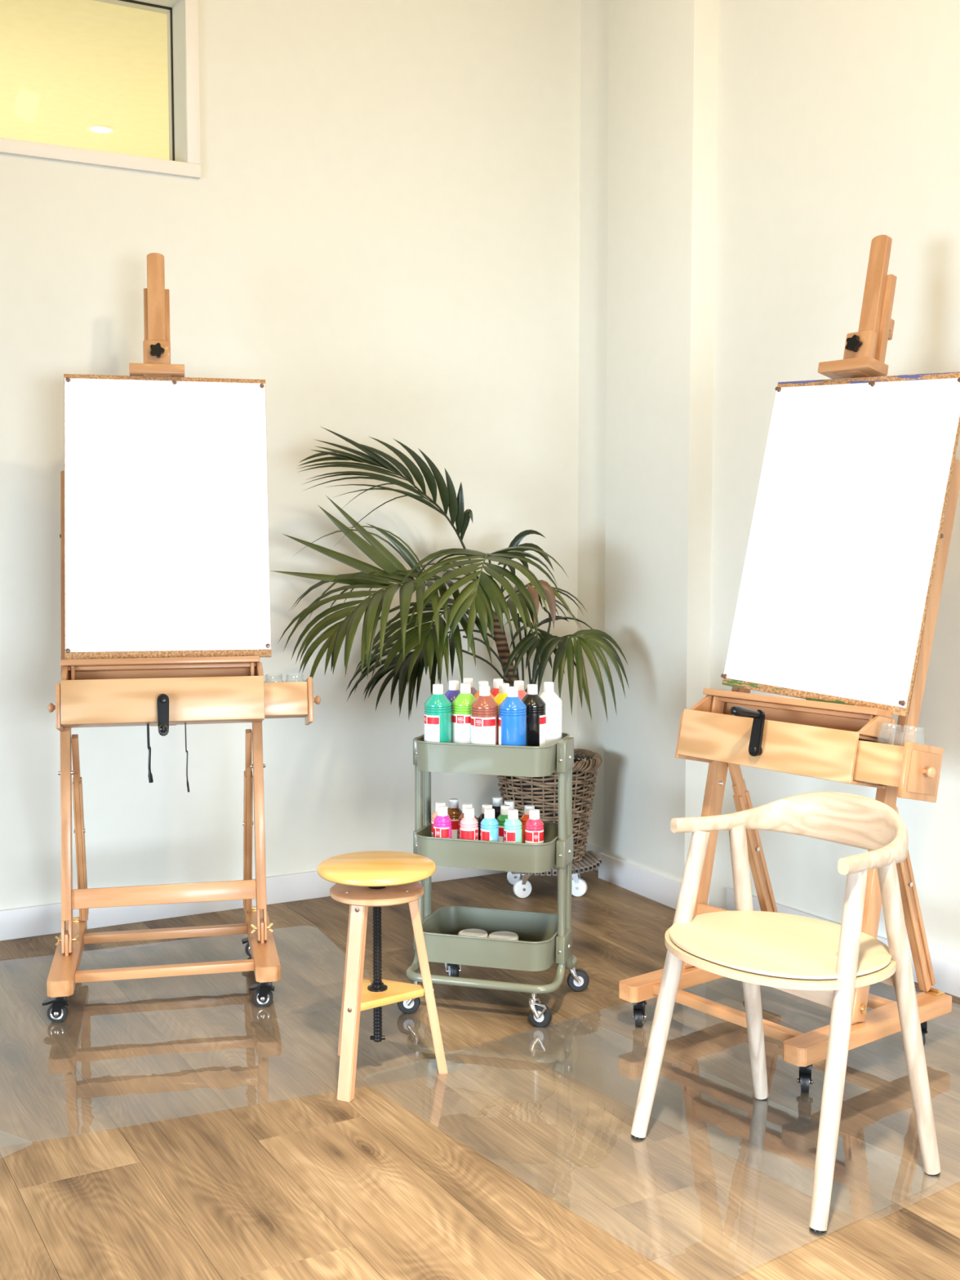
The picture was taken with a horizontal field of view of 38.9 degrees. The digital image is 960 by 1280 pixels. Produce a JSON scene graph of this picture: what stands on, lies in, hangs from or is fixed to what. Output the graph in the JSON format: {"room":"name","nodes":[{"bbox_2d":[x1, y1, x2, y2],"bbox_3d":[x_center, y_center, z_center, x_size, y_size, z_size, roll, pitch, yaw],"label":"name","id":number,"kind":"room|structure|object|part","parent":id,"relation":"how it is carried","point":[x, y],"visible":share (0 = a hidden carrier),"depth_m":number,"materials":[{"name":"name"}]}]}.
{"room":"art studio","nodes":[
{"label":"art studio","id":0,"kind":"room"},
{"bbox_2d":[0,0,168,159],"bbox_3d":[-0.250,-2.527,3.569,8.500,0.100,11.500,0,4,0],"label":"window pane","id":1,"kind":"structure","parent":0,"point":[67,67],"depth_m":6.50,"materials":[{"name":"glass"}]},
{"bbox_2d":[85,124,115,133],"bbox_3d":[-2.050,-2.760,7.353,0.156,0.006,0.156,0,4,0],"label":"recessed light","id":2,"kind":"object","parent":1,"relation":"in","point":[103,129],"visible":1,"depth_m":7.35,"materials":[{"name":"white plastic"}]},
{"bbox_2d":[0,0,581,910],"bbox_3d":[-1.629,-0.780,4.340,5.135,3.500,0.200,-2,5,-29],"label":"wall","id":3,"kind":"structure","parent":0,"point":[379,228],"depth_m":4.80,"materials":[{"name":"paint"}]},
{"bbox_2d":[0,0,200,178],"bbox_3d":[-1.999,-1.820,4.021,2.345,0.635,0.166,-2,5,-29],"label":"window","id":4,"kind":"structure","parent":3,"relation":"in","point":[192,168],"depth_m":4.48,"materials":[{"name":"paint"}]},
{"bbox_3d":[-1.963,-1.521,3.978,2.345,0.044,0.016,-2,5,-28],"label":"frame","id":5,"kind":"part","parent":4,"relation":"part of","materials":[{"name":"paint"}]},
{"bbox_3d":[-0.953,-1.857,4.505,0.044,0.547,0.016,-2,5,-29],"label":"frame","id":6,"kind":"part","parent":4,"relation":"part of","materials":[{"name":"paint"}]},
{"bbox_2d":[0,866,506,941],"bbox_3d":[-1.710,0.929,4.303,4.835,0.098,0.014,-2,5,-29],"label":"baseboard","id":7,"kind":"structure","parent":3,"relation":"attached to","point":[44,919],"depth_m":4.64,"materials":[{"name":"paint"}]},
{"bbox_2d":[0,869,959,1279],"bbox_3d":[-0.250,1.043,3.840,8.500,0.060,11.500,0,4,0],"label":"floor","id":8,"kind":"structure","parent":0,"point":[180,1127],"depth_m":2.99,"materials":[{"name":"brown wood"}]},
{"bbox_2d":[396,732,589,1027],"bbox_3d":[0.043,0.641,3.786,0.467,0.750,0.365,1,5,17],"label":"trolley","id":9,"kind":"object","parent":8,"relation":"on","point":[544,939],"visible":0.81,"depth_m":3.68,"materials":[{"name":"green metal"}]},
{"bbox_2d":[423,684,451,742],"bbox_3d":[-0.115,0.236,3.709,0.076,0.231,0.075,-2,5,-22],"label":"paint bottle","id":10,"kind":"object","parent":9,"relation":"in","point":[437,708],"visible":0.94,"depth_m":3.68,"materials":[{"name":"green plastic"}]},
{"bbox_2d":[431,801,449,836],"bbox_3d":[-0.109,0.528,3.769,0.050,0.156,0.050,-1,4,-12],"label":"paint bottle","id":11,"kind":"object","parent":9,"relation":"in","point":[434,815],"visible":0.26,"depth_m":3.76,"materials":[{"name":"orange plastic"}]},
{"bbox_2d":[433,805,451,838],"bbox_3d":[-0.102,0.532,3.711,0.050,0.156,0.050,2,5,28],"label":"paint bottle","id":12,"kind":"object","parent":9,"relation":"in","point":[442,822],"visible":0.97,"depth_m":3.69,"materials":[{"name":"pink plastic"}]},
{"bbox_2d":[444,680,460,712],"bbox_3d":[-0.072,0.229,3.805,0.076,0.231,0.075,2,5,29],"label":"paint bottle","id":13,"kind":"object","parent":9,"relation":"in","point":[454,691],"visible":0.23,"depth_m":3.78,"materials":[{"name":"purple plastic"}]},
{"bbox_2d":[447,798,462,838],"bbox_3d":[-0.073,0.524,3.817,0.050,0.156,0.050,-1,4,-11],"label":"paint bottle","id":14,"kind":"object","parent":9,"relation":"in","point":[454,811],"visible":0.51,"depth_m":3.79,"materials":[{"name":"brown plastic"}]},
{"bbox_2d":[451,683,475,743],"bbox_3d":[-0.040,0.234,3.729,0.075,0.231,0.076,2,5,21],"label":"paint bottle","id":15,"kind":"object","parent":9,"relation":"in","point":[461,704],"visible":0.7,"depth_m":3.70,"materials":[{"name":"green plastic"}]},
{"bbox_2d":[457,803,476,839],"bbox_3d":[-0.035,0.529,3.747,0.050,0.156,0.050,-3,5,-30],"label":"paint bottle","id":16,"kind":"object","parent":9,"relation":"in","point":[464,805],"visible":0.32,"depth_m":3.73,"materials":[{"name":"white plastic"}]},
{"bbox_2d":[460,807,478,839],"bbox_3d":[-0.029,0.534,3.689,0.050,0.156,0.050,3,5,34],"label":"paint bottle","id":17,"kind":"object","parent":9,"relation":"in","point":[468,824],"visible":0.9,"depth_m":3.67,"materials":[{"name":"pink plastic"}]},
{"bbox_2d":[462,677,476,695],"bbox_3d":[-0.033,0.224,3.872,0.076,0.231,0.075,2,5,29],"label":"paint bottle","id":18,"kind":"object","parent":9,"relation":"in","point":[466,680],"visible":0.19,"depth_m":3.85,"materials":[{"name":"white plastic"}]},
{"bbox_2d":[471,687,476,695],"bbox_3d":[-0.033,0.235,3.873,0.075,0.208,0.075,2,5,29],"label":"bottle","id":19,"kind":"object","parent":18,"relation":"on","point":[473,691],"depth_m":3.85,"materials":[{"name":"paint"}]},
{"bbox_2d":[457,928,488,937],"bbox_3d":[-0.020,0.851,3.895,0.086,0.026,0.086,0,4,0],"label":"dish","id":20,"kind":"object","parent":9,"relation":"in","point":[468,932],"visible":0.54,"depth_m":3.90,"materials":[{"name":"ceramic"}]},
{"bbox_2d":[473,680,494,698],"bbox_3d":[0.010,0.230,3.787,0.076,0.231,0.075,1,4,10],"label":"paint bottle","id":21,"kind":"object","parent":9,"relation":"in","point":[480,682],"visible":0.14,"depth_m":3.77,"materials":[{"name":"white plastic"}]},
{"bbox_2d":[470,685,498,744],"bbox_3d":[0.012,0.239,3.670,0.075,0.231,0.076,2,5,26],"label":"paint bottle","id":22,"kind":"object","parent":9,"relation":"in","point":[484,719],"visible":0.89,"depth_m":3.64,"materials":[{"name":"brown plastic"}]},
{"bbox_2d":[478,804,496,839],"bbox_3d":[0.020,0.530,3.739,0.050,0.156,0.050,-2,5,-30],"label":"paint bottle","id":23,"kind":"object","parent":9,"relation":"in","point":[484,806],"visible":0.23,"depth_m":3.72,"materials":[{"name":"white plastic"}]},
{"bbox_2d":[480,808,498,841],"bbox_3d":[0.025,0.534,3.679,0.050,0.156,0.050,-1,4,-15],"label":"paint bottle","id":24,"kind":"object","parent":9,"relation":"in","point":[489,830],"visible":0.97,"depth_m":3.66,"materials":[{"name":"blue plastic"}]},
{"bbox_2d":[413,817,573,873],"bbox_3d":[0.036,0.568,3.783,0.445,0.083,0.359,0,4,0],"label":"tray","id":25,"kind":"object","parent":9,"relation":"on","point":[557,848],"depth_m":3.66,"materials":[{"name":"green metal"}]},
{"bbox_2d":[413,906,573,971],"bbox_3d":[0.036,0.832,3.803,0.445,0.083,0.359,0,4,0],"label":"tray","id":26,"kind":"object","parent":9,"relation":"on","point":[540,943],"depth_m":3.71,"materials":[{"name":"green metal"}]},
{"bbox_2d":[413,732,573,777],"bbox_3d":[0.036,0.308,3.763,0.445,0.083,0.359,0,4,0],"label":"tray","id":27,"kind":"object","parent":9,"relation":"on","point":[435,757],"depth_m":3.64,"materials":[{"name":"green metal"}]},
{"bbox_2d":[489,678,502,697],"bbox_3d":[0.051,0.225,3.850,0.076,0.231,0.075,3,5,31],"label":"paint bottle","id":28,"kind":"object","parent":9,"relation":"in","point":[495,691],"visible":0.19,"depth_m":3.83,"materials":[{"name":"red plastic"}]},
{"bbox_2d":[492,796,502,818],"bbox_3d":[0.050,0.522,3.844,0.050,0.156,0.050,-2,5,-29],"label":"paint bottle","id":29,"kind":"object","parent":9,"relation":"in","point":[497,802],"visible":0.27,"depth_m":3.83,"materials":[{"name":"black plastic"}]},
{"bbox_3d":[0.063,0.594,3.873,0.434,0.653,0.138,1,5,17],"label":"tube frame","id":30,"kind":"part","parent":9,"relation":"part of","materials":[{"name":"green metal"}]},
{"bbox_2d":[493,683,509,713],"bbox_3d":[0.067,0.234,3.729,0.076,0.231,0.075,0,4,1],"label":"paint bottle","id":31,"kind":"object","parent":9,"relation":"in","point":[501,695],"visible":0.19,"depth_m":3.71,"materials":[{"name":"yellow plastic"}]},
{"bbox_2d":[488,931,518,940],"bbox_3d":[0.067,0.853,3.870,0.086,0.026,0.086,0,4,0],"label":"dish","id":32,"kind":"object","parent":9,"relation":"in","point":[497,935],"visible":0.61,"depth_m":3.87,"materials":[{"name":"ceramic"}]},
{"bbox_2d":[496,804,511,841],"bbox_3d":[0.070,0.531,3.727,0.050,0.156,0.050,-1,4,-9],"label":"paint bottle","id":33,"kind":"object","parent":9,"relation":"in","point":[501,819],"visible":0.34,"depth_m":3.71,"materials":[{"name":"green plastic"}]},
{"bbox_2d":[504,800,514,808],"bbox_3d":[0.081,0.526,3.790,0.050,0.156,0.050,-2,5,-29],"label":"paint bottle","id":34,"kind":"object","parent":9,"relation":"in","point":[510,802],"visible":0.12,"depth_m":3.77,"materials":[{"name":"white plastic"}]},
{"bbox_2d":[498,686,526,746],"bbox_3d":[0.087,0.241,3.646,0.076,0.231,0.075,4,6,41],"label":"paint bottle","id":35,"kind":"object","parent":9,"relation":"in","point":[513,710],"visible":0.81,"depth_m":3.62,"materials":[{"name":"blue plastic"}]},
{"bbox_2d":[503,808,522,843],"bbox_3d":[0.089,0.535,3.670,0.050,0.156,0.050,-2,5,-28],"label":"paint bottle","id":36,"kind":"object","parent":9,"relation":"in","point":[513,828],"visible":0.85,"depth_m":3.65,"materials":[{"name":"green plastic"}]},
{"bbox_2d":[513,680,526,699],"bbox_3d":[0.109,0.229,3.799,0.076,0.231,0.075,3,5,32],"label":"paint bottle","id":37,"kind":"object","parent":9,"relation":"in","point":[519,683],"visible":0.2,"depth_m":3.78,"materials":[{"name":"white plastic"}]},
{"bbox_2d":[520,804,534,843],"bbox_3d":[0.136,0.531,3.728,0.050,0.156,0.050,-3,5,-38],"label":"paint bottle","id":38,"kind":"object","parent":9,"relation":"in","point":[525,817],"visible":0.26,"depth_m":3.71,"materials":[{"name":"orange plastic"}]},
{"bbox_2d":[521,684,546,746],"bbox_3d":[0.142,0.236,3.704,0.075,0.231,0.076,3,5,32],"label":"paint bottle","id":39,"kind":"object","parent":9,"relation":"in","point":[535,705],"visible":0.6,"depth_m":3.67,"materials":[{"name":"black plastic"}]},
{"bbox_2d":[524,808,543,843],"bbox_3d":[0.146,0.535,3.666,0.050,0.156,0.050,-1,4,-8],"label":"paint bottle","id":40,"kind":"object","parent":9,"relation":"in","point":[534,830],"visible":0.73,"depth_m":3.65,"materials":[{"name":"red plastic"}]},
{"bbox_3d":[0.157,0.980,3.594,0.042,0.039,0.010,3,5,37],"label":"brake lever","id":41,"kind":"part","parent":9,"relation":"part of","materials":[{"name":"metal"}]},
{"bbox_2d":[539,681,562,746],"bbox_3d":[0.190,0.232,3.765,0.076,0.231,0.075,0,4,1],"label":"paint bottle","id":42,"kind":"object","parent":9,"relation":"in","point":[553,711],"visible":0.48,"depth_m":3.73,"materials":[{"name":"white plastic"}]},
{"bbox_2d":[506,850,601,897],"bbox_3d":[0.245,0.862,5.009,0.404,0.125,0.395,0,4,0],"label":"plant stand","id":43,"kind":"object","parent":8,"relation":"on","point":[590,861],"visible":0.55,"depth_m":4.91,"materials":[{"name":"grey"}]},
{"bbox_2d":[497,748,602,862],"bbox_3d":[0.245,0.608,4.989,0.403,0.383,0.401,4,6,42],"label":"wicker basket","id":44,"kind":"object","parent":43,"relation":"on","point":[542,793],"visible":0.4,"depth_m":4.86,"materials":[{"name":"brown wicker"}]},
{"bbox_2d":[271,426,629,720],"bbox_3d":[-0.044,0.045,4.663,0.790,1.509,1.209,4,6,43],"label":"palm","id":45,"kind":"object","parent":44,"relation":"in","point":[429,644],"visible":0.94,"depth_m":4.56,"materials":[{"name":"plant"}]},
{"bbox_3d":[-1.162,1.032,3.575,1.900,0.002,1.353,-2,5,-23],"label":"floor mat","id":46,"kind":"object","parent":8,"relation":"on","visible":0},
{"bbox_2d":[41,253,320,1022],"bbox_3d":[-0.861,-0.081,3.947,0.777,2.165,0.718,-1,4,-13],"label":"easel","id":47,"kind":"object","parent":46,"relation":"on","point":[163,693],"visible":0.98,"depth_m":3.88,"materials":[{"name":"brown wood"}]},
{"bbox_3d":[-1.148,0.969,3.652,0.050,0.019,0.032,0,4,-5],"label":"brake lever","id":48,"kind":"part","parent":47,"relation":"part of","materials":[{"name":"black plastic"}]},
{"bbox_3d":[-1.199,0.190,3.816,0.027,0.027,0.027,-1,4,-13],"label":"knob","id":49,"kind":"part","parent":47,"relation":"part of","materials":[{"name":"brown wood"}]},
{"bbox_3d":[-1.180,0.191,3.820,0.012,0.150,0.161,-1,4,-13],"label":"drawer","id":50,"kind":"part","parent":47,"relation":"part of","materials":[{"name":"brown wood"}]},
{"bbox_3d":[-1.177,0.902,3.890,0.067,0.043,0.599,-1,4,-13],"label":"rail","id":51,"kind":"part","parent":47,"relation":"part of","materials":[{"name":"brown wood"}]},
{"bbox_3d":[-0.938,0.322,3.867,0.015,0.169,0.012,-3,5,-33],"label":"hanging cord","id":52,"kind":"part","parent":47,"relation":"part of","materials":[{"name":"black plastic"}]},
{"bbox_3d":[-0.966,-0.866,4.070,0.042,0.045,0.025,-1,4,-13],"label":"star knob","id":53,"kind":"part","parent":47,"relation":"part of","materials":[{"name":"black plastic"}]},
{"bbox_2d":[59,656,259,667],"bbox_3d":[-0.919,0.064,3.925,0.557,0.030,0.075,-1,4,-13],"label":"shelf","id":54,"kind":"object","parent":47,"relation":"attached to","point":[218,661],"depth_m":3.90,"materials":[{"name":"brown wood"}]},
{"bbox_2d":[63,373,271,659],"bbox_3d":[-0.921,-0.366,4.013,0.589,0.833,0.181,-1,4,-13],"label":"board","id":55,"kind":"object","parent":47,"relation":"on","point":[264,652],"visible":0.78,"depth_m":3.99,"materials":[{"name":"brown wood"}]},
{"bbox_2d":[64,377,271,652],"bbox_3d":[-0.919,-0.371,4.007,0.586,0.797,0.163,-1,4,-13],"label":"paper sheet","id":56,"kind":"object","parent":55,"relation":"attached to","point":[166,484],"visible":1,"depth_m":4.00,"materials":[{"name":"white paper"}]},
{"bbox_3d":[-0.838,0.336,3.891,0.010,0.200,0.007,-3,5,-33],"label":"hanging cord","id":57,"kind":"part","parent":47,"relation":"part of","materials":[{"name":"black plastic"}]},
{"bbox_3d":[-0.713,0.926,4.209,0.052,0.019,0.032,-1,4,-13],"label":"brake lever","id":58,"kind":"part","parent":47,"relation":"part of","materials":[{"name":"black plastic"}]},
{"bbox_3d":[-0.614,0.960,3.771,0.050,0.019,0.032,0,4,-5],"label":"brake lever","id":59,"kind":"part","parent":47,"relation":"part of","materials":[{"name":"black plastic"}]},
{"bbox_3d":[-0.644,0.893,4.009,0.067,0.043,0.599,-1,4,-13],"label":"rail","id":60,"kind":"part","parent":47,"relation":"part of","materials":[{"name":"brown wood"}]},
{"bbox_3d":[-0.629,0.183,4.000,0.225,0.094,0.026,-1,4,-13],"label":"drawer","id":61,"kind":"part","parent":47,"relation":"part of","materials":[{"name":"brown wood"}]},
{"bbox_3d":[-0.616,0.220,3.941,0.225,0.024,0.100,-1,4,-13],"label":"drawer","id":62,"kind":"part","parent":47,"relation":"part of","materials":[{"name":"brown wood"}]},
{"bbox_3d":[-0.606,0.169,3.893,0.225,0.094,0.026,-1,4,-13],"label":"drawer","id":63,"kind":"part","parent":47,"relation":"part of","materials":[{"name":"brown wood"}]},
{"bbox_3d":[-0.501,0.179,3.972,0.012,0.154,0.165,-1,4,-13],"label":"drawer","id":64,"kind":"part","parent":47,"relation":"part of","materials":[{"name":"brown wood"}]},
{"bbox_3d":[-0.479,0.176,3.977,0.027,0.027,0.027,-1,4,-13],"label":"knob","id":65,"kind":"part","parent":47,"relation":"part of","materials":[{"name":"brown wood"}]},
{"bbox_2d":[316,850,448,1102],"bbox_3d":[-0.234,0.795,3.267,0.312,0.520,0.306,0,4,0],"label":"stool","id":66,"kind":"object","parent":46,"relation":"on","point":[375,879],"visible":1,"depth_m":3.21,"materials":[{"name":"wood"}]},
{"bbox_3d":[-0.317,0.825,3.375,0.035,0.445,0.096,-3,5,-36],"label":"leg","id":67,"kind":"part","parent":66,"relation":"part of","materials":[{"name":"beige wood"}]},
{"bbox_3d":[-0.296,0.841,3.168,0.070,0.445,0.101,0,4,0],"label":"leg","id":68,"kind":"part","parent":66,"relation":"part of","materials":[{"name":"beige wood"}]},
{"bbox_3d":[-0.247,0.546,3.256,0.285,0.020,0.285,0,4,0],"label":"seat","id":69,"kind":"part","parent":66,"relation":"part of","materials":[{"name":"yellow wood"}]},
{"bbox_3d":[-0.247,0.776,3.273,0.023,0.386,0.023,0,4,0],"label":"screw rod","id":70,"kind":"part","parent":66,"relation":"part of","materials":[{"name":"black plastic"}]},
{"bbox_3d":[-0.127,0.831,3.291,0.096,0.445,0.035,-1,4,-7],"label":"leg","id":71,"kind":"part","parent":66,"relation":"part of","materials":[{"name":"beige wood"}]},
{"bbox_3d":[0.868,1.043,3.401,1.200,0.002,1.182,-3,5,-36],"label":"floor mat","id":72,"kind":"object","parent":8,"relation":"on","visible":0},
{"bbox_2d":[618,234,959,1093],"bbox_3d":[0.866,-0.010,3.452,0.704,2.099,0.775,-3,6,-38],"label":"easel","id":73,"kind":"object","parent":72,"relation":"on","point":[724,730],"visible":0.7,"depth_m":3.42,"materials":[{"name":"brown wood"}]},
{"bbox_3d":[0.616,0.912,3.756,0.599,0.043,0.067,-3,6,-38],"label":"rail","id":74,"kind":"part","parent":73,"relation":"part of","materials":[{"name":"brown wood"}]},
{"bbox_3d":[0.590,0.265,3.694,0.161,0.150,0.012,-3,6,-38],"label":"drawer","id":75,"kind":"part","parent":73,"relation":"part of","materials":[{"name":"brown wood"}]},
{"bbox_2d":[702,688,893,718],"bbox_3d":[0.806,0.161,3.499,0.075,0.030,0.557,-3,6,-38],"label":"shelf","id":76,"kind":"object","parent":73,"relation":"attached to","point":[715,698],"depth_m":3.49,"materials":[{"name":"brown wood"}]},
{"bbox_2d":[721,371,959,716],"bbox_3d":[0.924,-0.262,3.506,0.181,0.856,0.622,-3,5,-38],"label":"board","id":77,"kind":"object","parent":73,"relation":"on","point":[895,710],"visible":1,"depth_m":3.41,"materials":[{"name":"wood"}]},
{"bbox_2d":[720,673,727,678],"bbox_3d":[0.666,0.099,3.717,0.014,0.014,0.013,-3,5,-38],"label":"pin","id":78,"kind":"object","parent":77,"relation":"attached to","point":[724,676],"visible":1,"depth_m":3.71,"materials":[{"name":"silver metal"}]},
{"bbox_2d":[774,386,781,391],"bbox_3d":[0.817,-0.687,3.726,0.014,0.014,0.013,-3,5,-38],"label":"pin","id":79,"kind":"object","parent":77,"relation":"attached to","point":[779,389],"visible":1,"depth_m":3.72,"materials":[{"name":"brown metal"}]},
{"bbox_2d":[724,377,959,707],"bbox_3d":[0.920,-0.265,3.502,0.163,0.819,0.619,-3,5,-38],"label":"paper sheet","id":80,"kind":"object","parent":77,"relation":"attached to","point":[833,588],"visible":1,"depth_m":3.48,"materials":[{"name":"white paper"}]},
{"bbox_2d":[868,380,875,386],"bbox_3d":[1.004,-0.657,3.485,0.014,0.014,0.013,-3,5,-38],"label":"pin","id":81,"kind":"object","parent":77,"relation":"attached to","point":[870,383],"visible":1,"depth_m":3.48,"materials":[{"name":"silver metal"}]},
{"bbox_2d":[898,700,905,706],"bbox_3d":[1.014,0.152,3.271,0.014,0.014,0.013,-3,5,-38],"label":"pin","id":82,"kind":"object","parent":77,"relation":"attached to","point":[902,703],"visible":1,"depth_m":3.27,"materials":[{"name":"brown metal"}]},
{"bbox_3d":[0.982,-0.777,3.565,0.025,0.045,0.042,-3,6,-38],"label":"star knob","id":83,"kind":"part","parent":73,"relation":"part of","materials":[{"name":"black plastic"}]},
{"bbox_3d":[0.954,0.945,3.327,0.599,0.043,0.067,-3,6,-38],"label":"rail","id":84,"kind":"part","parent":73,"relation":"part of","materials":[{"name":"brown wood"}]},
{"bbox_3d":[0.905,0.286,3.208,0.026,0.094,0.225,-3,6,-38],"label":"drawer","id":85,"kind":"part","parent":73,"relation":"part of","materials":[{"name":"brown wood"}]},
{"bbox_3d":[1.020,0.306,3.148,0.165,0.154,0.012,-3,6,-38],"label":"drawer","id":86,"kind":"part","parent":73,"relation":"part of","materials":[{"name":"brown wood"}]},
{"bbox_3d":[1.025,0.307,3.142,0.130,0.117,0.002,-3,5,-38],"label":"panel","id":87,"kind":"part","parent":73,"relation":"part of","materials":[{"name":"brown wood"}]},
{"bbox_3d":[1.034,0.305,3.131,0.027,0.027,0.027,-3,6,-38],"label":"knob","id":88,"kind":"part","parent":73,"relation":"part of","materials":[{"name":"brown wood"}]},
{"bbox_3d":[0.325,1.071,3.009,0.700,0.002,1.150,-3,5,-36],"label":"floor mat","id":89,"kind":"object","parent":72,"relation":"on","visible":0},
{"bbox_2d":[631,791,941,1232],"bbox_3d":[0.631,0.713,2.821,0.453,0.746,0.525,-3,5,-36],"label":"armchair","id":90,"kind":"object","parent":89,"relation":"on","point":[823,962],"visible":1,"depth_m":2.76,"materials":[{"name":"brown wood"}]},
{"bbox_3d":[0.412,0.742,2.945,0.182,0.664,0.039,-2,5,-21],"label":"leg","id":91,"kind":"part","parent":90,"relation":"part of","materials":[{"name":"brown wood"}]},
{"bbox_3d":[0.608,0.731,3.072,0.039,0.665,0.170,4,6,39],"label":"leg","id":92,"kind":"part","parent":90,"relation":"part of","materials":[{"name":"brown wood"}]},
{"bbox_3d":[0.613,0.637,2.803,0.408,0.015,0.486,-3,5,-36],"label":"seat","id":93,"kind":"part","parent":90,"relation":"part of","materials":[{"name":"beige wood"}]},
{"bbox_3d":[0.681,0.395,2.834,0.329,0.114,0.476,-3,5,-36],"label":"arm rail","id":94,"kind":"part","parent":90,"relation":"part of","materials":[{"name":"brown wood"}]},
{"bbox_3d":[0.680,0.769,2.580,0.039,0.664,0.182,4,6,39],"label":"leg","id":95,"kind":"part","parent":90,"relation":"part of","materials":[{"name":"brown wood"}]},
{"bbox_3d":[0.861,0.757,2.728,0.170,0.665,0.039,-2,5,-21],"label":"leg","id":96,"kind":"part","parent":90,"relation":"part of","materials":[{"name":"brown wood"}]},
{"bbox_2d":[603,0,718,882],"bbox_3d":[0.719,-0.823,4.903,0.292,3.500,0.520,-2,5,-28],"label":"wall column","id":97,"kind":"structure","parent":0,"point":[663,83],"depth_m":4.77,"materials":[{"name":"paint"}]},
{"bbox_2d":[598,852,709,909],"bbox_3d":[0.669,0.875,5.005,0.206,0.098,0.544,-2,5,-28],"label":"baseboard","id":98,"kind":"structure","parent":97,"relation":"attached to","point":[664,890],"depth_m":4.95,"materials":[{"name":"paint"}]},
{"bbox_2d":[577,0,959,961],"bbox_3d":[1.550,-0.725,3.619,0.200,3.500,4.380,-3,5,-31],"label":"wall","id":99,"kind":"structure","parent":0,"point":[838,121],"depth_m":4.27,"materials":[{"name":"paint"}]},
{"bbox_2d":[584,841,603,871],"bbox_3d":[0.489,0.856,5.269,0.014,0.098,0.570,-3,5,-31],"label":"baseboard","id":100,"kind":"structure","parent":99,"relation":"attached to","point":[595,848],"depth_m":5.32,"materials":[{"name":"paint"}]},
{"bbox_2d":[726,887,959,997],"bbox_3d":[1.727,1.008,3.254,0.014,0.098,3.350,-3,5,-31],"label":"baseboard","id":101,"kind":"structure","parent":99,"relation":"attached to","point":[946,971],"depth_m":3.92,"materials":[{"name":"paint"}]}
]}

